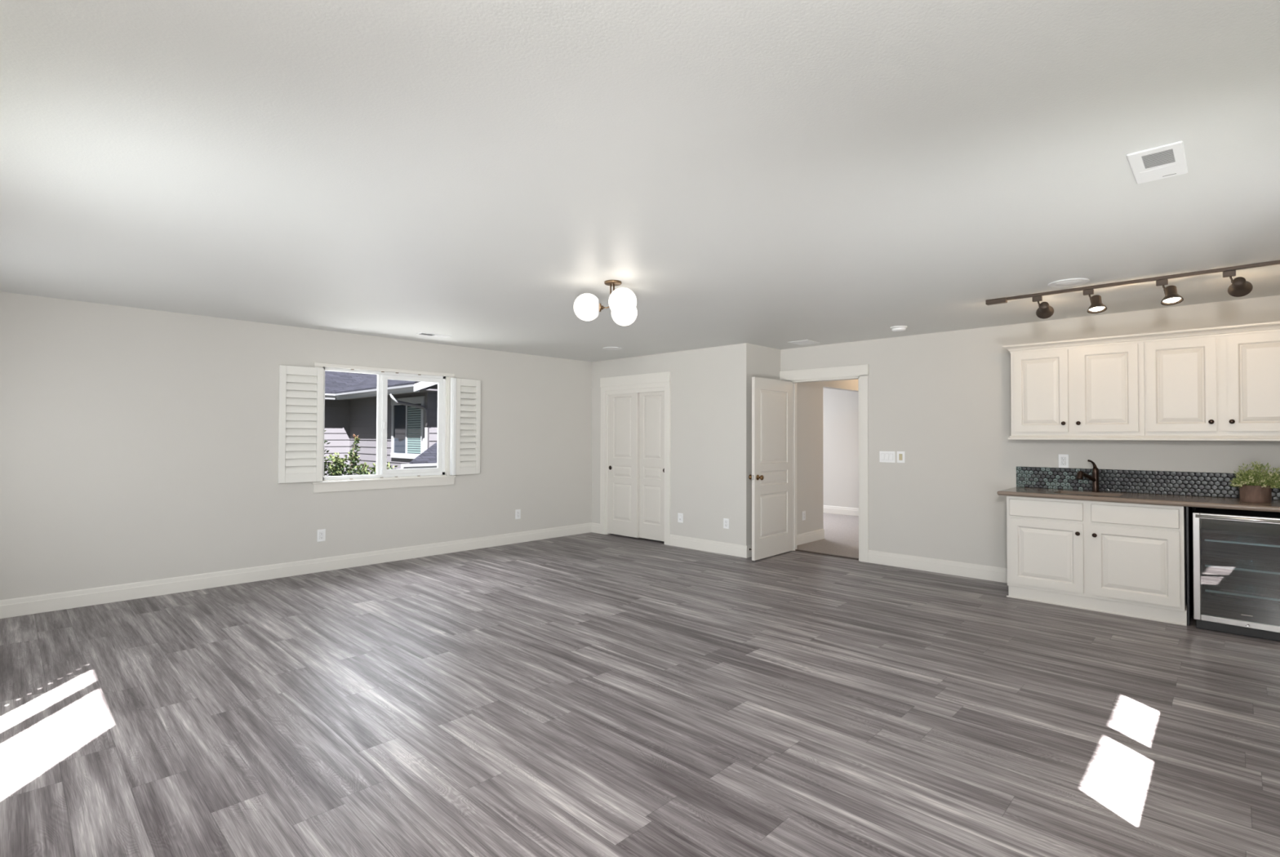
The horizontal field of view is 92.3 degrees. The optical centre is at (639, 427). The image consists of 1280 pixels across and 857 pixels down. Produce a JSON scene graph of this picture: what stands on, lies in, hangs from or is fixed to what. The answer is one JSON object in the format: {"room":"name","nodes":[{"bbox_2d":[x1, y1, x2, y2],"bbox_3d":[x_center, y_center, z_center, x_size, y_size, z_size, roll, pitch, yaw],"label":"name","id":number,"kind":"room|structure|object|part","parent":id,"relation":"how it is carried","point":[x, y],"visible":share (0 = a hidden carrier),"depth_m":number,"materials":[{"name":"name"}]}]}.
{"room":"empty bonus room","nodes":[
{"label":"empty bonus room","id":0,"kind":"room"},
{"bbox_2d":[0,291,591,599],"bbox_3d":[-3.014,0.243,6.537,0.130,2.445,6.788,-1,-1,44],"label":"wall","id":1,"kind":"structure","parent":0,"point":[137,445],"depth_m":5.50,"materials":[{"name":"paint"}]},
{"bbox_2d":[0,522,591,618],"bbox_3d":[-2.961,1.396,6.472,0.016,0.137,6.538,-1,-1,44],"label":"baseboard","id":2,"kind":"structure","parent":1,"relation":"attached to","point":[12,607],"depth_m":5.75,"materials":[{"name":"paint"}]},
{"bbox_2d":[277,364,324,483],"bbox_3d":[-3.338,-0.026,6.067,0.397,1.140,0.037,1,-1,-41],"label":"window shutter","id":3,"kind":"object","parent":1,"relation":"attached to","point":[300,429],"visible":1,"depth_m":6.05,"materials":[{"name":"paint"}]},
{"bbox_3d":[-3.339,0.501,6.054,0.276,0.085,0.026,1,-1,-41],"label":"rail","id":4,"kind":"part","parent":3,"relation":"part of","materials":[{"name":"paint"}]},
{"bbox_3d":[-3.336,-0.554,6.070,0.276,0.085,0.026,1,-1,-41],"label":"rail","id":5,"kind":"part","parent":3,"relation":"part of","materials":[{"name":"paint"}]},
{"bbox_2d":[316,528,325,542],"bbox_3d":[-3.218,1.095,6.214,0.010,0.122,0.078,-1,-1,44],"label":"wall outlet","id":6,"kind":"object","parent":1,"relation":"attached to","point":[321,533],"visible":1,"depth_m":6.21,"materials":[{"name":"plastic"}]},
{"bbox_2d":[311,362,455,493],"bbox_3d":[-2.776,0.015,6.761,0.164,1.308,1.565,-1,-1,44],"label":"window","id":7,"kind":"structure","parent":1,"relation":"in","point":[384,478],"depth_m":6.75,"materials":[{"name":"plastic"}]},
{"bbox_3d":[-2.731,0.615,6.707,0.034,0.108,1.565,-1,-1,44],"label":"sill","id":8,"kind":"part","parent":7,"relation":"part of","materials":[{"name":"paint"}]},
{"bbox_3d":[-2.573,-0.025,6.971,0.028,1.089,0.705,-1,-1,44],"label":"sliding sash","id":9,"kind":"part","parent":7,"relation":"part of","materials":[{"name":"plastic"}]},
{"bbox_2d":[449,377,456,475],"bbox_3d":[-2.192,-0.007,7.216,0.052,1.140,0.052,-1,-1,44],"label":"frame strip","id":10,"kind":"object","parent":7,"relation":"attached to","point":[453,380],"visible":1,"depth_m":7.20,"materials":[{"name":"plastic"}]},
{"bbox_2d":[455,377,480,475],"bbox_3d":[-2.063,-0.004,7.373,0.030,1.140,0.337,-1,-1,41],"label":"window shutter","id":11,"kind":"object","parent":1,"relation":"attached to","point":[467,460],"visible":1,"depth_m":7.37,"materials":[{"name":"paint"}]},
{"bbox_3d":[-2.065,0.523,7.365,0.026,0.085,0.221,-1,-1,41],"label":"rail","id":12,"kind":"part","parent":11,"relation":"part of","materials":[{"name":"paint"}]},
{"bbox_3d":[-2.062,-0.532,7.381,0.026,0.085,0.221,-1,-1,41],"label":"rail","id":13,"kind":"part","parent":11,"relation":"part of","materials":[{"name":"paint"}]},
{"bbox_2d":[515,509,520,519],"bbox_3d":[-1.570,1.123,7.919,0.010,0.122,0.078,-1,-1,44],"label":"wall outlet","id":14,"kind":"object","parent":1,"relation":"attached to","point":[517,512],"visible":1,"depth_m":7.92,"materials":[{"name":"plastic"}]},
{"bbox_2d":[0,0,1279,361],"bbox_3d":[1.171,-1.055,5.712,7.316,0.150,11.385,-1,-1,44],"label":"ceiling","id":15,"kind":"structure","parent":0,"point":[773,174],"depth_m":2.38,"materials":[{"name":"paint"}]},
{"bbox_2d":[415,332,451,337],"bbox_3d":[-2.188,-0.974,6.527,0.140,0.008,0.340,-1,-1,44],"label":"ceiling vent","id":16,"kind":"object","parent":15,"relation":"in","point":[420,333],"visible":1,"depth_m":6.51,"materials":[{"name":"plastic"}]},
{"bbox_2d":[573,280,637,325],"bbox_3d":[-0.150,-0.869,4.248,0.482,0.274,0.495,-1,-1,44],"label":"ceiling light","id":17,"kind":"object","parent":15,"relation":"attached to","point":[622,301],"visible":1,"depth_m":4.16,"materials":[{"name":"white glass"}]},
{"bbox_3d":[-0.373,-0.826,4.238,0.167,0.187,0.187,0,-1,-8],"label":"lamp shade","id":18,"kind":"part","parent":17,"relation":"part of","materials":[{"name":"white glass"}]},
{"bbox_3d":[-0.234,-0.906,4.258,0.071,0.172,0.010,0,-1,-8],"label":"arm","id":19,"kind":"part","parent":17,"relation":"part of","materials":[{"name":"gold metal"}]},
{"bbox_3d":[-0.111,-0.828,4.063,0.187,0.187,0.167,1,-1,-21],"label":"lamp shade","id":20,"kind":"part","parent":17,"relation":"part of","materials":[{"name":"white glass"}]},
{"bbox_3d":[-0.109,-0.822,4.435,0.187,0.187,0.167,0,-1,24],"label":"lamp shade","id":21,"kind":"part","parent":17,"relation":"part of","materials":[{"name":"white glass"}]},
{"bbox_2d":[602,346,622,350],"bbox_3d":[-0.333,-0.954,7.467,0.236,0.008,0.236,-1,-1,44],"label":"ceiling speaker","id":22,"kind":"object","parent":15,"relation":"attached to","point":[604,348],"visible":1,"depth_m":7.42,"materials":[{"name":"plastic"}]},
{"bbox_2d":[787,339,818,345],"bbox_3d":[1.854,-0.955,6.957,0.245,0.008,0.285,-1,-1,44],"label":"ceiling vent","id":23,"kind":"object","parent":15,"relation":"in","point":[806,341],"visible":1,"depth_m":6.93,"materials":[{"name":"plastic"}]},
{"bbox_2d":[890,325,906,332],"bbox_3d":[2.513,-0.951,5.973,0.152,0.042,0.152,-1,-1,44],"label":"smoke detector","id":24,"kind":"object","parent":15,"relation":"attached to","point":[896,328],"visible":1,"depth_m":5.92,"materials":[{"name":"plastic"}]},
{"bbox_2d":[1048,278,1089,287],"bbox_3d":[2.954,-0.993,4.242,0.236,0.008,0.236,-1,-1,44],"label":"ceiling speaker","id":25,"kind":"object","parent":15,"relation":"attached to","point":[1072,282],"visible":1,"depth_m":4.22,"materials":[{"name":"plastic"}]},
{"bbox_2d":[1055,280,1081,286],"bbox_3d":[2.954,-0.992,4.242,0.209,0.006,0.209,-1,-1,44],"label":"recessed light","id":26,"kind":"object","parent":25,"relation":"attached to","point":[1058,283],"depth_m":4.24,"materials":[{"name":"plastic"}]},
{"bbox_2d":[985,260,1279,305],"bbox_3d":[3.338,-0.978,4.198,1.753,0.036,0.052,-1,-1,44],"label":"track rail","id":27,"kind":"object","parent":15,"relation":"attached to","point":[1000,300],"visible":1,"depth_m":4.17,"materials":[{"name":"brown metal"}]},
{"bbox_2d":[1031,296,1053,319],"bbox_3d":[2.991,-0.887,4.569,0.130,0.162,0.111,1,-1,-36],"label":"track spotlight","id":28,"kind":"object","parent":27,"relation":"attached to","point":[1045,310],"visible":1,"depth_m":4.55,"materials":[{"name":"brown metal"}]},
{"bbox_2d":[1083,288,1106,313],"bbox_3d":[3.190,-0.887,4.315,0.138,0.168,0.111,-1,-1,44],"label":"track spotlight","id":29,"kind":"object","parent":27,"relation":"attached to","point":[1096,306],"visible":1,"depth_m":4.31,"materials":[{"name":"brown metal"}]},
{"bbox_3d":[3.200,-0.838,4.309,0.087,0.042,0.085,-1,-1,44],"label":"reflector bulb","id":30,"kind":"part","parent":29,"relation":"part of","materials":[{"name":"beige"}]},
{"bbox_2d":[1155,279,1183,305],"bbox_3d":[3.475,-0.890,4.037,0.137,0.168,0.110,-1,-1,44],"label":"track spotlight","id":31,"kind":"object","parent":27,"relation":"attached to","point":[1171,297],"visible":1,"depth_m":4.04,"materials":[{"name":"brown metal"}]},
{"bbox_3d":[3.486,-0.842,4.032,0.088,0.044,0.085,-1,-1,44],"label":"reflector bulb","id":32,"kind":"part","parent":31,"relation":"part of","materials":[{"name":"beige glass"}]},
{"bbox_2d":[1222,270,1253,297],"bbox_3d":[3.737,-0.896,3.851,0.129,0.161,0.110,1,-1,-26],"label":"track spotlight","id":33,"kind":"object","parent":27,"relation":"attached to","point":[1239,287],"visible":1,"depth_m":3.83,"materials":[{"name":"brown metal"}]},
{"bbox_2d":[1126,141,1187,183],"bbox_3d":[2.017,-1.023,2.395,0.160,0.009,0.364,-1,-1,44],"label":"ceiling vent","id":34,"kind":"object","parent":15,"relation":"attached to","point":[1169,160],"visible":1,"depth_m":2.37,"materials":[{"name":"white plastic"}]},
{"bbox_2d":[0,512,1279,856],"bbox_3d":[0.292,1.533,6.515,9.740,0.124,11.385,-1,-1,44],"label":"floor","id":35,"kind":"structure","parent":0,"point":[591,694],"depth_m":3.01,"materials":[{"name":"grey wood"}]},
{"bbox_2d":[1006,495,1187,626],"bbox_3d":[3.767,1.028,5.101,1.164,0.872,0.639,-1,-1,44],"label":"base cabinet","id":36,"kind":"object","parent":35,"relation":"on","point":[1126,559],"visible":0.96,"depth_m":4.84,"materials":[{"name":"paint"}]},
{"bbox_3d":[3.363,0.685,5.111,0.520,0.144,0.019,-1,-1,44],"label":"drawer","id":37,"kind":"part","parent":36,"relation":"part of","materials":[{"name":"paint"}]},
{"bbox_3d":[3.362,1.055,5.105,0.520,0.556,0.019,-1,-1,44],"label":"door","id":38,"kind":"part","parent":36,"relation":"part of","materials":[{"name":"paint"}]},
{"bbox_3d":[3.778,0.680,4.710,0.529,0.144,0.019,-1,-1,44],"label":"drawer","id":39,"kind":"part","parent":36,"relation":"part of","materials":[{"name":"paint"}]},
{"bbox_3d":[3.777,1.050,4.704,0.529,0.556,0.019,-1,-1,44],"label":"door","id":40,"kind":"part","parent":36,"relation":"part of","materials":[{"name":"paint"}]},
{"bbox_2d":[996,487,1279,512],"bbox_3d":[3.988,0.567,4.894,1.893,0.036,0.643,-1,-1,44],"label":"countertop","id":41,"kind":"structure","parent":36,"relation":"on","point":[1078,495],"depth_m":4.78,"materials":[{"name":"stone"}]},
{"bbox_2d":[1075,459,1099,492],"bbox_3d":[3.810,0.416,5.233,0.221,0.276,0.058,0,-1,-14],"label":"bar faucet","id":42,"kind":"object","parent":41,"relation":"on","point":[1095,477],"visible":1,"depth_m":5.23,"materials":[{"name":"brown metal"}]},
{"bbox_3d":[3.816,0.425,5.236,0.155,0.091,0.035,0,-1,-13],"label":"spout","id":43,"kind":"part","parent":42,"relation":"part of","materials":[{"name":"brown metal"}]},
{"bbox_3d":[3.865,0.320,5.249,0.081,0.083,0.031,0,-1,-11],"label":"lever","id":44,"kind":"part","parent":42,"relation":"part of","materials":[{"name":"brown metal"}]},
{"bbox_2d":[1229,461,1279,503],"bbox_3d":[4.489,0.394,4.427,0.364,0.300,0.291,-1,-1,44],"label":"potted plant","id":45,"kind":"object","parent":41,"relation":"on","point":[1254,487],"visible":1,"depth_m":4.41,"materials":[{"name":"green plant"}]},
{"bbox_3d":[4.459,0.482,4.458,0.168,0.124,0.168,-1,-1,44],"label":"pot","id":46,"kind":"part","parent":45,"relation":"part of","materials":[{"name":"brown ceramic"}]},
{"bbox_2d":[1186,506,1196,625],"bbox_3d":[4.447,1.021,4.501,0.645,0.869,0.559,-1,-1,44],"label":"panel","id":47,"kind":"object","parent":35,"relation":"on","point":[1189,510],"visible":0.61,"depth_m":4.61,"materials":[{"name":"black metal"}]},
{"bbox_2d":[1192,506,1279,641],"bbox_3d":[4.408,1.038,4.432,0.608,0.836,0.674,-1,-1,44],"label":"wine cooler","id":48,"kind":"object","parent":35,"relation":"on","point":[1236,553],"visible":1,"depth_m":4.57,"materials":[{"name":"silver metal"}]},
{"bbox_2d":[1195,619,1279,641],"bbox_3d":[4.432,1.422,4.453,0.587,0.068,0.560,-1,-1,44],"label":"grille","id":49,"kind":"object","parent":48,"relation":"attached to","point":[1233,629],"depth_m":4.30,"materials":[{"name":"silver metal"}]},
{"bbox_3d":[4.194,0.636,4.217,0.034,0.021,0.571,1,-1,-44],"label":"handle","id":50,"kind":"part","parent":48,"relation":"part of","materials":[{"name":"metal"}]},
{"bbox_2d":[1200,532,1279,545],"bbox_3d":[4.448,0.821,4.476,0.543,0.004,0.444,-1,-1,44],"label":"wire shelf","id":51,"kind":"object","parent":48,"relation":"attached to","point":[1212,535],"depth_m":4.52,"materials":[{"name":"silver metal"}]},
{"bbox_2d":[1200,555,1279,572],"bbox_3d":[4.447,1.006,4.474,0.543,0.004,0.444,-1,-1,44],"label":"wire shelf","id":52,"kind":"object","parent":48,"relation":"attached to","point":[1209,557],"depth_m":4.53,"materials":[{"name":"silver metal"}]},
{"bbox_2d":[1200,578,1279,598],"bbox_3d":[4.447,1.186,4.471,0.543,0.004,0.444,-1,-1,44],"label":"wire shelf","id":53,"kind":"object","parent":48,"relation":"attached to","point":[1202,581],"depth_m":4.52,"materials":[{"name":"silver metal"}]},
{"bbox_2d":[591,342,752,545],"bbox_3d":[0.301,0.274,7.969,2.646,2.445,0.120,-1,-1,44],"label":"wall","id":54,"kind":"structure","parent":0,"point":[711,388],"depth_m":7.42,"materials":[{"name":"paint"}]},
{"bbox_2d":[591,522,599,533],"bbox_3d":[-0.623,1.438,8.747,0.185,0.137,0.016,-1,-1,44],"label":"baseboard","id":55,"kind":"structure","parent":54,"relation":"attached to","point":[595,526],"depth_m":8.74,"materials":[{"name":"paint"}]},
{"bbox_2d":[600,371,671,545],"bbox_3d":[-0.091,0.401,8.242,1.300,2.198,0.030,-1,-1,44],"label":"trim","id":56,"kind":"structure","parent":54,"relation":"attached to","point":[659,380],"depth_m":8.23,"materials":[{"name":"paint"}]},
{"bbox_2d":[607,391,664,541],"bbox_3d":[-0.037,0.495,8.292,1.091,1.975,0.080,-1,-1,44],"label":"door","id":57,"kind":"structure","parent":54,"relation":"in","point":[636,420],"depth_m":8.27,"materials":[{"name":"paint"}]},
{"bbox_3d":[-0.232,0.497,8.457,0.581,1.975,0.034,-1,-1,44],"label":"sliding panel","id":58,"kind":"part","parent":57,"relation":"part of","materials":[{"name":"paint"}]},
{"bbox_3d":[0.172,0.493,8.122,0.553,1.975,0.034,-1,-1,44],"label":"sliding panel","id":59,"kind":"part","parent":57,"relation":"part of","materials":[{"name":"paint"}]},
{"bbox_2d":[677,512,683,523],"bbox_3d":[0.502,1.132,7.668,0.082,0.116,0.012,-1,-1,44],"label":"wall jack","id":60,"kind":"object","parent":54,"relation":"attached to","point":[680,516],"visible":1,"depth_m":7.66,"materials":[{"name":"plastic"}]},
{"bbox_2d":[669,534,746,558],"bbox_3d":[0.795,1.421,7.376,1.160,0.137,0.016,-1,-1,44],"label":"baseboard","id":61,"kind":"structure","parent":54,"relation":"attached to","point":[727,548],"depth_m":7.34,"materials":[{"name":"paint"}]},
{"bbox_2d":[723,518,728,528],"bbox_3d":[1.005,1.126,7.183,0.078,0.118,0.010,-1,-1,44],"label":"wall outlet","id":62,"kind":"object","parent":54,"relation":"attached to","point":[726,521],"visible":1,"depth_m":7.18,"materials":[{"name":"plastic"}]},
{"bbox_2d":[752,344,857,534],"bbox_3d":[2.761,0.293,8.698,0.120,2.445,4.347,-1,-1,44],"label":"wall","id":63,"kind":"structure","parent":0,"point":[810,476],"depth_m":8.02,"materials":[{"name":"paint"}]},
{"bbox_2d":[746,544,751,558],"bbox_3d":[1.469,1.421,7.249,0.016,0.137,0.737,-1,-1,44],"label":"baseboard","id":64,"kind":"structure","parent":63,"relation":"attached to","point":[748,552],"depth_m":7.01,"materials":[{"name":"paint"}]},
{"bbox_2d":[802,511,805,520],"bbox_3d":[2.114,1.142,7.924,0.010,0.118,0.075,-1,-1,44],"label":"wall outlet","id":65,"kind":"object","parent":63,"relation":"attached to","point":[803,512],"visible":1,"depth_m":7.92,"materials":[{"name":"plastic"}]},
{"bbox_2d":[796,528,824,545],"bbox_3d":[2.151,1.434,7.955,0.016,0.137,0.946,-1,-1,44],"label":"baseboard","id":66,"kind":"structure","parent":63,"relation":"attached to","point":[807,537],"depth_m":8.02,"materials":[{"name":"paint"}]},
{"bbox_2d":[822,387,858,508],"bbox_3d":[3.242,0.334,11.339,7.300,2.445,0.120,-1,-1,44],"label":"wall","id":67,"kind":"structure","parent":0,"point":[840,407],"depth_m":10.94,"materials":[{"name":"paint"}]},
{"bbox_2d":[823,505,858,515],"bbox_3d":[3.220,1.487,11.245,6.980,0.137,0.016,-1,-1,44],"label":"baseboard","id":68,"kind":"structure","parent":67,"relation":"attached to","point":[828,509],"depth_m":10.90,"materials":[{"name":"paint"}]},
{"bbox_2d":[780,295,1279,568],"bbox_3d":[3.397,0.254,6.003,4.540,2.445,0.120,-1,-1,44],"label":"wall","id":69,"kind":"structure","parent":0,"point":[942,400],"depth_m":6.07,"materials":[{"name":"paint"}]},
{"bbox_2d":[748,377,792,560],"bbox_3d":[1.824,0.460,6.866,0.900,2.025,0.910,-1,-1,44],"label":"door","id":70,"kind":"structure","parent":69,"relation":"in","point":[771,477],"depth_m":7.04,"materials":[{"name":"paint"}]},
{"bbox_3d":[1.329,0.558,6.798,0.071,0.062,0.062,-1,-1,44],"label":"knob","id":71,"kind":"part","parent":70,"relation":"part of","materials":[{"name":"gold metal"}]},
{"bbox_2d":[779,364,868,562],"bbox_3d":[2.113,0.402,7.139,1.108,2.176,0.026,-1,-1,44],"label":"trim","id":72,"kind":"structure","parent":69,"relation":"attached to","point":[860,371],"depth_m":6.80,"materials":[{"name":"paint"}]},
{"bbox_2d":[795,549,858,559],"bbox_3d":[2.184,1.486,7.177,0.831,0.009,0.045,-1,-1,44],"label":"threshold","id":73,"kind":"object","parent":69,"relation":"attached to","point":[795,549],"depth_m":7.16,"materials":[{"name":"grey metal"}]},
{"bbox_2d":[879,451,895,462],"bbox_3d":[2.660,0.321,6.621,0.168,0.120,0.013,-1,-1,44],"label":"light switch","id":74,"kind":"object","parent":69,"relation":"attached to","point":[884,456],"visible":1,"depth_m":6.62,"materials":[{"name":"plastic"}]},
{"bbox_2d":[897,451,904,462],"bbox_3d":[2.765,0.318,6.522,0.082,0.120,0.010,-1,-1,44],"label":"dimmer switch","id":75,"kind":"object","parent":69,"relation":"attached to","point":[900,455],"visible":1,"depth_m":6.52,"materials":[{"name":"plastic"}]},
{"bbox_2d":[868,550,1007,582],"bbox_3d":[3.036,1.410,6.236,1.473,0.137,0.016,-1,-1,44],"label":"baseboard","id":76,"kind":"structure","parent":69,"relation":"attached to","point":[921,563],"depth_m":6.22,"materials":[{"name":"paint"}]},
{"bbox_2d":[1057,453,1068,467],"bbox_3d":[3.801,0.305,5.521,0.078,0.122,0.010,-1,-1,44],"label":"wall outlet","id":77,"kind":"object","parent":69,"relation":"attached to","point":[1063,459],"visible":1,"depth_m":5.52,"materials":[{"name":"plastic"}]},
{"bbox_2d":[1002,333,1144,439],"bbox_3d":[3.749,-0.311,5.330,0.984,0.844,0.371,-1,-1,44],"label":"upper cabinet","id":78,"kind":"object","parent":69,"relation":"attached to","point":[1091,388],"visible":0.98,"depth_m":5.17,"materials":[{"name":"paint"}]},
{"bbox_3d":[3.498,-0.309,5.374,0.404,0.703,0.019,-1,-1,44],"label":"door","id":79,"kind":"part","parent":78,"relation":"part of","materials":[{"name":"paint"}]},
{"bbox_3d":[3.750,-0.702,5.336,0.984,0.062,0.371,-1,-1,44],"label":"crown molding","id":80,"kind":"part","parent":78,"relation":"part of","materials":[{"name":"paint"}]},
{"bbox_3d":[3.770,0.093,5.324,0.952,0.036,0.339,-1,-1,44],"label":"light rail","id":81,"kind":"part","parent":78,"relation":"part of","materials":[{"name":"paint"}]},
{"bbox_3d":[3.830,-0.313,5.053,0.407,0.703,0.019,-1,-1,44],"label":"door","id":82,"kind":"part","parent":78,"relation":"part of","materials":[{"name":"paint"}]},
{"bbox_2d":[1016,466,1279,500],"bbox_3d":[4.211,0.458,5.122,1.885,0.190,0.011,-1,-1,44],"label":"backsplash","id":83,"kind":"structure","parent":69,"relation":"attached to","point":[1162,482],"depth_m":5.15,"materials":[{"name":"tile"}]},
{"bbox_2d":[1142,321,1279,440],"bbox_3d":[4.433,-0.319,4.669,0.916,0.844,0.371,-1,-1,44],"label":"upper cabinet","id":84,"kind":"object","parent":69,"relation":"attached to","point":[1220,383],"visible":1,"depth_m":4.60,"materials":[{"name":"paint"}]},
{"bbox_3d":[4.159,-0.317,4.736,0.406,0.703,0.019,-1,-1,44],"label":"door","id":85,"kind":"part","parent":84,"relation":"part of","materials":[{"name":"paint"}]},
{"bbox_3d":[4.265,-0.040,4.592,0.033,0.033,0.032,-1,-1,44],"label":"knob","id":86,"kind":"part","parent":84,"relation":"part of","materials":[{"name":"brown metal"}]},
{"bbox_3d":[4.434,-0.710,4.675,0.916,0.062,0.371,-1,-1,44],"label":"crown molding","id":87,"kind":"part","parent":84,"relation":"part of","materials":[{"name":"paint"}]},
{"bbox_3d":[4.443,0.085,4.675,0.916,0.036,0.339,-1,-1,44],"label":"light rail","id":88,"kind":"part","parent":84,"relation":"part of","materials":[{"name":"paint"}]},
{"bbox_3d":[4.345,-0.040,4.515,0.033,0.033,0.032,-1,-1,44],"label":"knob","id":89,"kind":"part","parent":84,"relation":"part of","materials":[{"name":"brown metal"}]},
{"bbox_3d":[4.493,-0.321,4.413,0.405,0.703,0.019,-1,-1,44],"label":"door","id":90,"kind":"part","parent":84,"relation":"part of","materials":[{"name":"paint"}]},
{"label":"outside","id":91,"kind":"structure","parent":0,"visible":0},
{"bbox_3d":[-0.256,4.688,14.071,100.000,0.200,100.000,-1,-1,44],"label":"ground","id":92,"kind":"structure","parent":91,"visible":0},
{"bbox_2d":[324,430,397,476],"bbox_3d":[-4.158,2.268,8.588,1.632,4.454,1.012,1,-1,-25],"label":"shrub","id":93,"kind":"object","parent":92,"relation":"on","point":[338,470],"visible":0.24,"depth_m":8.55,"materials":[{"name":"green plant"}]},
{"bbox_2d":[324,370,437,476],"bbox_3d":[-8.839,0.530,15.277,12.009,8.100,15.700,-1,-1,44],"label":"house","id":94,"kind":"structure","parent":92,"relation":"on","point":[350,398],"depth_m":14.28,"materials":[{"name":"paint"}]},
{"bbox_3d":[-5.151,0.041,13.630,1.370,1.110,0.004,-1,-1,44],"label":"pane","id":95,"kind":"part","parent":94,"relation":"part of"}
]}

